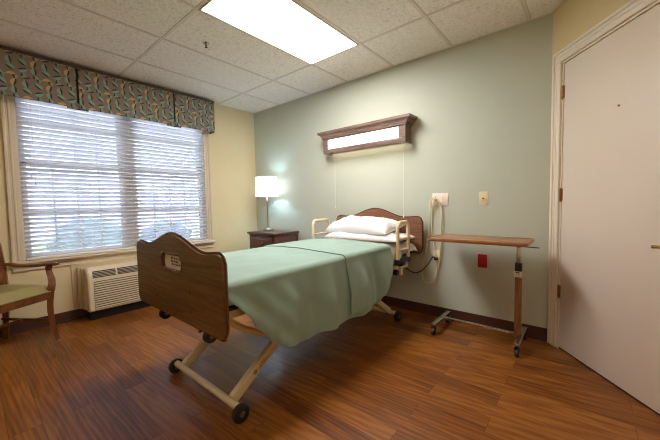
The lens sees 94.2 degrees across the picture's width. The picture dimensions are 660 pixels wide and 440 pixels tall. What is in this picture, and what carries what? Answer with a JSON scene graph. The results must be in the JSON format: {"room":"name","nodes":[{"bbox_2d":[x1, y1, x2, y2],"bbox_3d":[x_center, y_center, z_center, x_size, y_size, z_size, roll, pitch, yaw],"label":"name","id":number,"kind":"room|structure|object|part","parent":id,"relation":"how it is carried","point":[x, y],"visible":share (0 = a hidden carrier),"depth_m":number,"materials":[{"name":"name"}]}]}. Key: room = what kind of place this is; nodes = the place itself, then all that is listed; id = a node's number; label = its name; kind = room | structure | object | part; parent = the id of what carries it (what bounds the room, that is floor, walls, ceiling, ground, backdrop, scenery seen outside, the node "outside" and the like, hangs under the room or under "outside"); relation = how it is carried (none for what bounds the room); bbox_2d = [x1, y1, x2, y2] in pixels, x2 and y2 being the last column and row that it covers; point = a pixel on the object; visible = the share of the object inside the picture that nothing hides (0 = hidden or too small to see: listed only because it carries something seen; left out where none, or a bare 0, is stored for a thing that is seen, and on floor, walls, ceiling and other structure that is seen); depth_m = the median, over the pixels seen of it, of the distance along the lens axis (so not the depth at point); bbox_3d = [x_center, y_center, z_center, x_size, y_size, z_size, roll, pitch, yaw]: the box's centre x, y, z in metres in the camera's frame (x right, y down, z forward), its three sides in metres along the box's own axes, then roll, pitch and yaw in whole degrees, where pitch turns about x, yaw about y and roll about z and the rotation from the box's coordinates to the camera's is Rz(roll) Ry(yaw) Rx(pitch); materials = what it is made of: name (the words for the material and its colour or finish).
{"room":"care facility","nodes":[
{"label":"care facility","id":0,"kind":"room"},
{"bbox_2d":[0,104,256,324],"bbox_3d":[-2.808,-0.257,3.067,0.150,2.591,4.900,1,4,40],"label":"wall","id":1,"kind":"structure","parent":0,"point":[232,144],"depth_m":4.44,"materials":[{"name":"beige paint"}]},
{"bbox_2d":[0,309,86,336],"bbox_3d":[-2.720,0.988,3.079,0.018,0.100,4.900,1,4,40],"label":"baseboard","id":2,"kind":"structure","parent":1,"relation":"attached to","point":[22,326],"depth_m":2.99,"materials":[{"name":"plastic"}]},
{"bbox_2d":[0,46,214,133],"bbox_3d":[-2.275,-1.345,3.441,0.142,0.428,2.032,1,4,40],"label":"window valance","id":3,"kind":"object","parent":1,"relation":"attached to","point":[24,75],"visible":1,"depth_m":3.16,"materials":[{"name":"multicoloured fabric"}]},
{"bbox_3d":[-2.750,-1.311,2.876,0.142,0.411,0.554,1,4,40],"label":"valance panel","id":4,"kind":"part","parent":3,"relation":"part of","materials":[{"name":"multicoloured fabric"}]},
{"bbox_3d":[-2.216,-1.349,3.412,0.014,0.411,0.917,1,4,40],"label":"valance panel","id":5,"kind":"part","parent":3,"relation":"part of","materials":[{"name":"multicoloured fabric"}]},
{"bbox_3d":[-1.790,-1.389,4.018,0.142,0.411,0.521,1,4,40],"label":"valance panel","id":6,"kind":"part","parent":3,"relation":"part of","materials":[{"name":"multicoloured fabric"}]},
{"bbox_2d":[0,94,215,271],"bbox_3d":[-2.345,-0.550,3.561,0.212,1.964,2.010,1,4,40],"label":"window","id":7,"kind":"structure","parent":1,"relation":"in","point":[7,103],"depth_m":3.06,"materials":[{"name":"plastic"}]},
{"bbox_3d":[-2.700,-0.971,3.220,0.028,0.867,0.842,1,4,40],"label":"sash","id":8,"kind":"part","parent":7,"relation":"part of","materials":[{"name":"plastic"}]},
{"bbox_3d":[-2.661,-0.118,3.246,0.028,0.922,0.842,1,4,40],"label":"sash","id":9,"kind":"part","parent":7,"relation":"part of","materials":[{"name":"plastic"}]},
{"bbox_2d":[15,97,207,260],"bbox_3d":[-2.293,-0.544,3.517,0.070,1.759,1.798,1,4,40],"label":"window blind","id":10,"kind":"object","parent":7,"relation":"attached to","point":[30,105],"visible":0.84,"depth_m":3.32,"materials":[{"name":"white plastic"}]},
{"bbox_3d":[-2.808,-0.870,2.850,0.015,0.962,0.015,1,4,40],"label":"pull cord","id":11,"kind":"part","parent":10,"relation":"part of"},
{"bbox_3d":[-2.792,-0.842,2.871,0.015,1.022,0.015,1,4,40],"label":"pull cord","id":12,"kind":"part","parent":10,"relation":"part of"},
{"bbox_3d":[-2.772,-0.494,2.957,0.051,1.705,0.002,1,4,40],"label":"ladder cord","id":13,"kind":"part","parent":10,"relation":"part of","materials":[{"name":"white fabric"}]},
{"bbox_3d":[-2.541,-0.513,3.232,0.051,1.705,0.002,1,4,40],"label":"ladder cord","id":14,"kind":"part","parent":10,"relation":"part of","materials":[{"name":"white fabric"}]},
{"bbox_3d":[-2.282,0.324,3.567,0.048,0.020,1.792,1,4,40],"label":"rail","id":15,"kind":"part","parent":10,"relation":"part of","materials":[{"name":"white plastic"}]},
{"bbox_3d":[-2.298,-0.533,3.522,0.051,1.705,0.002,1,4,40],"label":"ladder cord","id":16,"kind":"part","parent":10,"relation":"part of","materials":[{"name":"white fabric"}]},
{"bbox_3d":[-2.054,-0.553,3.812,0.051,1.705,0.002,1,4,40],"label":"ladder cord","id":17,"kind":"part","parent":10,"relation":"part of","materials":[{"name":"white fabric"}]},
{"bbox_3d":[-1.823,-0.572,4.087,0.051,1.705,0.002,1,4,40],"label":"ladder cord","id":18,"kind":"part","parent":10,"relation":"part of","materials":[{"name":"white fabric"}]},
{"bbox_3d":[-2.283,0.350,3.570,0.092,0.024,2.010,1,4,40],"label":"sill","id":19,"kind":"part","parent":7,"relation":"part of","materials":[{"name":"paint"}]},
{"bbox_3d":[-2.101,-1.020,3.933,0.028,0.867,0.842,1,4,40],"label":"sash","id":20,"kind":"part","parent":7,"relation":"part of","materials":[{"name":"plastic"}]},
{"bbox_3d":[-2.062,-0.167,3.959,0.028,0.922,0.842,1,4,40],"label":"sash","id":21,"kind":"part","parent":7,"relation":"part of","materials":[{"name":"plastic"}]},
{"bbox_2d":[0,0,566,113],"bbox_3d":[-0.906,-1.549,1.381,5.479,0.104,5.500,1,4,40],"label":"ceiling","id":22,"kind":"structure","parent":0,"point":[159,43],"depth_m":2.65,"materials":[{"name":"tile"}]},
{"bbox_2d":[199,0,357,63],"bbox_3d":[-0.349,-1.566,2.509,0.582,0.008,1.192,1,4,40],"label":"recessed light","id":23,"kind":"object","parent":22,"relation":"in","point":[286,25],"visible":1,"depth_m":2.46,"materials":[{"name":"paint"}]},
{"bbox_2d":[0,305,659,439],"bbox_3d":[-0.857,1.146,1.523,5.479,0.120,5.500,1,4,40],"label":"floor","id":24,"kind":"structure","parent":0,"point":[375,376],"depth_m":1.94,"materials":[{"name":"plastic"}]},
{"bbox_2d":[0,243,60,339],"bbox_3d":[-2.724,0.545,2.432,0.613,1.064,0.674,-1,3,8],"label":"armchair","id":25,"kind":"object","parent":24,"relation":"on","point":[12,296],"visible":1,"depth_m":2.65,"materials":[{"name":"brown wood"}]},
{"bbox_3d":[-2.900,0.560,2.703,0.131,1.009,0.066,-1,3,8],"label":"leg","id":26,"kind":"part","parent":25,"relation":"part of","materials":[{"name":"brown wood"}]},
{"bbox_3d":[-2.476,0.669,2.404,0.022,0.065,0.520,-1,3,8],"label":"seat rail","id":27,"kind":"part","parent":25,"relation":"part of","materials":[{"name":"brown wood"}]},
{"bbox_3d":[-2.686,0.600,2.429,0.464,0.079,0.560,-1,3,8],"label":"seat","id":28,"kind":"part","parent":25,"relation":"part of","materials":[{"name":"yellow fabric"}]},
{"bbox_3d":[-2.637,0.394,2.699,0.490,0.049,0.069,-1,3,2],"label":"armrest","id":29,"kind":"part","parent":25,"relation":"part of","materials":[{"name":"brown wood"}]},
{"bbox_3d":[-2.438,0.722,2.697,0.077,0.672,0.103,-4,4,-39],"label":"leg","id":30,"kind":"part","parent":25,"relation":"part of","materials":[{"name":"brown wood"}]},
{"bbox_2d":[71,257,150,320],"bbox_3d":[-2.162,0.717,3.549,0.258,0.570,1.235,1,4,40],"label":"air conditioner","id":31,"kind":"object","parent":24,"relation":"on","point":[107,288],"visible":0.48,"depth_m":3.20,"materials":[{"name":"beige plastic"}]},
{"bbox_3d":[-2.257,0.655,3.624,0.014,0.450,1.235,1,4,40],"label":"wall trim","id":32,"kind":"part","parent":31,"relation":"part of","materials":[{"name":"beige plastic"}]},
{"bbox_2d":[247,229,298,248],"bbox_3d":[-0.798,0.547,4.298,0.584,0.780,0.480,1,4,40],"label":"nightstand","id":33,"kind":"object","parent":24,"relation":"on","point":[260,238],"visible":0.33,"depth_m":4.13,"materials":[{"name":"brown wood"}]},
{"bbox_3d":[-0.929,0.299,4.134,0.470,0.147,0.032,1,4,40],"label":"drawer","id":34,"kind":"part","parent":33,"relation":"part of","materials":[{"name":"brown wood"}]},
{"bbox_2d":[255,176,278,230],"bbox_3d":[-0.892,-0.238,4.356,0.328,0.785,0.328,1,4,40],"label":"table lamp","id":35,"kind":"object","parent":33,"relation":"on","point":[265,186],"visible":1,"depth_m":4.22,"materials":[{"name":"white fabric"}]},
{"bbox_3d":[-0.896,-0.472,4.343,0.326,0.275,0.326,1,4,40],"label":"lamp shade","id":36,"kind":"part","parent":35,"relation":"part of","materials":[{"name":"white fabric"}]},
{"bbox_3d":[-0.890,-0.125,4.362,0.028,0.480,0.028,1,4,40],"label":"stem","id":37,"kind":"part","parent":35,"relation":"part of","materials":[{"name":"silver metal"}]},
{"bbox_2d":[137,208,423,423],"bbox_3d":[-0.190,0.469,2.587,1.115,1.096,2.208,1,4,40],"label":"hospital bed","id":38,"kind":"object","parent":24,"relation":"on","point":[186,283],"visible":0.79,"depth_m":1.73,"materials":[{"name":"brown wood"}]},
{"bbox_3d":[-0.885,0.315,1.740,1.070,0.468,0.026,1,4,40],"label":"footboard","id":39,"kind":"part","parent":38,"relation":"part of","materials":[{"name":"brown wood"}]},
{"bbox_3d":[-0.885,0.315,1.740,1.097,0.495,0.005,1,4,40],"label":"edge trim","id":40,"kind":"part","parent":38,"relation":"part of","materials":[{"name":"brown wood"}]},
{"bbox_3d":[-0.813,0.784,2.248,0.036,0.398,0.546,1,4,40],"label":"lift leg","id":41,"kind":"part","parent":38,"relation":"part of","materials":[{"name":"beige metal"}]},
{"bbox_3d":[-0.372,0.795,1.878,0.036,0.398,0.546,1,4,40],"label":"lift leg","id":42,"kind":"part","parent":38,"relation":"part of","materials":[{"name":"beige metal"}]},
{"bbox_3d":[-0.196,0.417,2.583,0.870,0.050,2.135,1,4,40],"label":"deck frame","id":43,"kind":"part","parent":38,"relation":"part of","materials":[{"name":"beige metal"}]},
{"bbox_3d":[-0.099,0.175,3.482,0.032,0.383,0.303,1,4,40],"label":"assist rail","id":44,"kind":"part","parent":38,"relation":"part of","materials":[{"name":"beige metal"}]},
{"bbox_2d":[229,238,416,305],"bbox_3d":[-0.163,0.337,2.559,0.978,0.156,2.090,1,4,40],"label":"mattress","id":45,"kind":"object","parent":38,"relation":"on","point":[402,244],"visible":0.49,"depth_m":2.89,"materials":[{"name":"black fabric"}]},
{"bbox_2d":[222,238,392,346],"bbox_3d":[-0.329,0.475,2.386,1.078,0.485,1.632,1,4,40],"label":"blanket","id":46,"kind":"object","parent":45,"relation":"on","point":[293,292],"visible":0.89,"depth_m":1.99,"materials":[{"name":"green fabric"}]},
{"bbox_2d":[324,232,414,241],"bbox_3d":[0.396,0.151,3.156,0.840,0.102,0.430,1,4,40],"label":"pillow","id":47,"kind":"object","parent":45,"relation":"on","point":[390,237],"visible":0.63,"depth_m":2.97,"materials":[{"name":"white fabric"}]},
{"bbox_2d":[325,215,404,234],"bbox_3d":[0.355,0.047,3.206,0.750,0.190,0.395,2,4,42],"label":"pillow","id":48,"kind":"object","parent":47,"relation":"on","point":[369,225],"visible":0.89,"depth_m":3.05,"materials":[{"name":"white fabric"}]},
{"bbox_2d":[355,240,390,243],"bbox_3d":[0.361,0.218,2.992,0.420,0.013,0.192,1,4,40],"label":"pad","id":49,"kind":"object","parent":45,"relation":"on","point":[355,240],"visible":0.33,"depth_m":2.91,"materials":[{"name":"white fabric"}]},
{"bbox_3d":[0.504,0.099,3.404,1.086,0.442,0.026,1,4,40],"label":"headboard","id":50,"kind":"part","parent":38,"relation":"part of","materials":[{"name":"brown wood"}]},
{"bbox_3d":[0.504,0.099,3.404,1.113,0.469,0.005,1,4,40],"label":"edge trim","id":51,"kind":"part","parent":38,"relation":"part of","materials":[{"name":"brown wood"}]},
{"bbox_3d":[0.410,0.732,2.809,0.036,0.398,0.546,1,4,40],"label":"lift leg","id":52,"kind":"part","parent":38,"relation":"part of","materials":[{"name":"beige metal"}]},
{"bbox_3d":[0.657,0.467,2.847,0.036,0.080,0.036,1,4,40],"label":"release knob","id":53,"kind":"part","parent":38,"relation":"part of","materials":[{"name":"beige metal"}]},
{"bbox_3d":[0.675,0.195,2.833,0.032,0.383,0.243,1,4,40],"label":"assist rail","id":54,"kind":"part","parent":38,"relation":"part of","materials":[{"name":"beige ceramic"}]},
{"bbox_2d":[405,256,437,272],"bbox_3d":[0.876,0.457,3.069,0.379,0.191,0.160,-2,3,-10],"label":"power cord","id":55,"kind":"object","parent":38,"relation":"attached to","point":[435,258],"visible":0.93,"depth_m":3.06,"materials":[{"name":"black rubber"}]},
{"bbox_2d":[428,234,538,356],"bbox_3d":[1.262,0.569,2.533,0.778,0.846,0.450,1,4,40],"label":"table","id":56,"kind":"object","parent":24,"relation":"on","point":[520,331],"visible":1,"depth_m":2.39,"materials":[{"name":"brown wood"}]},
{"bbox_2d":[254,14,552,327],"bbox_3d":[0.316,-0.350,3.738,4.069,2.591,0.150,1,4,40],"label":"wall","id":57,"kind":"structure","parent":0,"point":[481,106],"depth_m":2.93,"materials":[{"name":"green paint"}]},
{"bbox_2d":[317,113,416,217],"bbox_3d":[0.374,-0.551,3.462,1.214,1.028,0.176,1,4,40],"label":"wall light","id":58,"kind":"object","parent":57,"relation":"attached to","point":[395,129],"visible":1,"depth_m":3.31,"materials":[{"name":"brown wood"}]},
{"bbox_2d":[328,127,397,148],"bbox_3d":[0.339,-0.901,3.410,0.935,0.106,0.008,1,4,40],"label":"diffuser","id":59,"kind":"object","parent":58,"relation":"attached to","point":[382,134],"depth_m":3.37,"materials":[{"name":"white plastic"}]},
{"bbox_3d":[0.365,-1.018,3.437,1.214,0.092,0.176,1,4,40],"label":"crown moulding","id":60,"kind":"part","parent":58,"relation":"part of","materials":[{"name":"brown wood"}]},
{"bbox_2d":[433,250,440,262],"bbox_3d":[1.064,0.360,3.053,0.075,0.122,0.010,1,4,40],"label":"wall outlet","id":61,"kind":"object","parent":57,"relation":"attached to","point":[435,253],"visible":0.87,"depth_m":3.05,"materials":[{"name":"beige plastic"}]},
{"bbox_2d":[432,193,447,205],"bbox_3d":[1.077,-0.202,3.002,0.162,0.122,0.013,1,4,40],"label":"plate","id":62,"kind":"object","parent":57,"relation":"attached to","point":[443,197],"visible":0.89,"depth_m":2.99,"materials":[{"name":"white plastic"}]},
{"bbox_2d":[421,197,441,283],"bbox_3d":[1.008,0.214,3.058,0.211,0.878,0.046,1,4,40],"label":"cable","id":63,"kind":"object","parent":62,"relation":"hanging from","point":[435,198],"visible":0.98,"depth_m":3.04,"materials":[{"name":"beige plastic"}]},
{"bbox_2d":[381,296,546,340],"bbox_3d":[0.304,0.898,3.724,3.819,0.100,0.018,1,4,40],"label":"baseboard","id":64,"kind":"structure","parent":57,"relation":"attached to","point":[535,332],"depth_m":2.91,"materials":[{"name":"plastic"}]},
{"bbox_2d":[478,254,486,267],"bbox_3d":[1.384,0.372,2.785,0.078,0.122,0.010,1,4,40],"label":"outlet","id":65,"kind":"object","parent":57,"relation":"attached to","point":[482,258],"visible":1,"depth_m":2.78,"materials":[{"name":"plastic"}]},
{"bbox_2d":[479,191,487,204],"bbox_3d":[1.375,-0.194,2.749,0.075,0.122,0.018,1,4,40],"label":"plate","id":66,"kind":"object","parent":57,"relation":"attached to","point":[483,196],"visible":1,"depth_m":2.75,"materials":[{"name":"beige plastic"}]},
{"bbox_2d":[547,0,657,346],"bbox_3d":[1.773,-0.262,1.562,0.130,2.591,1.750,-1,3,3],"label":"wall","id":67,"kind":"structure","parent":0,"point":[574,18],"depth_m":2.15,"materials":[{"name":"beige paint"}]},
{"bbox_2d":[547,0,659,347],"bbox_3d":[1.778,-0.108,1.846,0.152,2.252,1.130,-1,3,3],"label":"door frame","id":68,"kind":"structure","parent":67,"relation":"attached to","point":[632,7],"depth_m":2.33,"materials":[{"name":"paint"}]},
{"bbox_2d":[557,3,659,415],"bbox_3d":[1.717,-0.056,1.858,0.126,2.149,0.945,-1,3,2],"label":"door","id":69,"kind":"structure","parent":68,"relation":"in","point":[608,292],"depth_m":1.85,"materials":[{"name":"paint"}]},
{"bbox_3d":[1.680,0.134,1.505,0.070,0.064,0.148,-1,3,3],"label":"handle","id":70,"kind":"part","parent":69,"relation":"part of","materials":[{"name":"gold metal"}]},
{"label":"outside","id":71,"kind":"structure","parent":0,"visible":0},
{"bbox_2d":[31,230,199,252],"bbox_3d":[-16.620,0.833,17.955,39.600,0.050,60.000,1,4,40],"label":"ground","id":72,"kind":"structure","parent":71,"point":[194,230],"depth_m":12.90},
{"bbox_2d":[46,218,121,250],"bbox_3d":[-4.155,0.596,5.383,1.064,1.333,1.303,1,4,40],"label":"shrub","id":73,"kind":"object","parent":72,"relation":"on","point":[86,218],"visible":0.16,"depth_m":5.06,"materials":[{"name":"green plant"}]},
{"bbox_2d":[21,102,198,242],"bbox_3d":[-12.383,-3.424,17.896,7.200,8.300,13.000,1,4,40],"label":"house","id":74,"kind":"structure","parent":72,"relation":"on","point":[21,102],"depth_m":14.61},
{"bbox_3d":[-11.387,-3.403,14.313,0.030,1.240,0.920,1,4,40],"label":"pane","id":75,"kind":"part","parent":74,"relation":"part of","materials":[{"name":"clear glass"}]},
{"bbox_3d":[-11.341,-0.907,14.445,0.030,1.240,0.920,1,4,40],"label":"pane","id":76,"kind":"part","parent":74,"relation":"part of","materials":[{"name":"clear glass"}]},
{"bbox_3d":[-9.716,-3.539,16.301,0.030,1.240,0.920,1,4,40],"label":"pane","id":77,"kind":"part","parent":74,"relation":"part of","materials":[{"name":"clear glass"}]},
{"bbox_3d":[-9.670,-1.043,16.433,0.030,1.240,0.920,1,4,40],"label":"pane","id":78,"kind":"part","parent":74,"relation":"part of","materials":[{"name":"clear glass"}]},
{"bbox_3d":[-8.000,-1.179,18.421,0.030,1.240,0.920,1,4,40],"label":"pane","id":79,"kind":"part","parent":74,"relation":"part of","materials":[{"name":"clear glass"}]},
{"bbox_2d":[139,221,191,241],"bbox_3d":[-3.511,0.589,6.640,1.064,1.190,1.362,1,4,40],"label":"shrub","id":80,"kind":"object","parent":72,"relation":"on","point":[178,221],"visible":0.06,"depth_m":6.38,"materials":[{"name":"green plant"}]}
]}

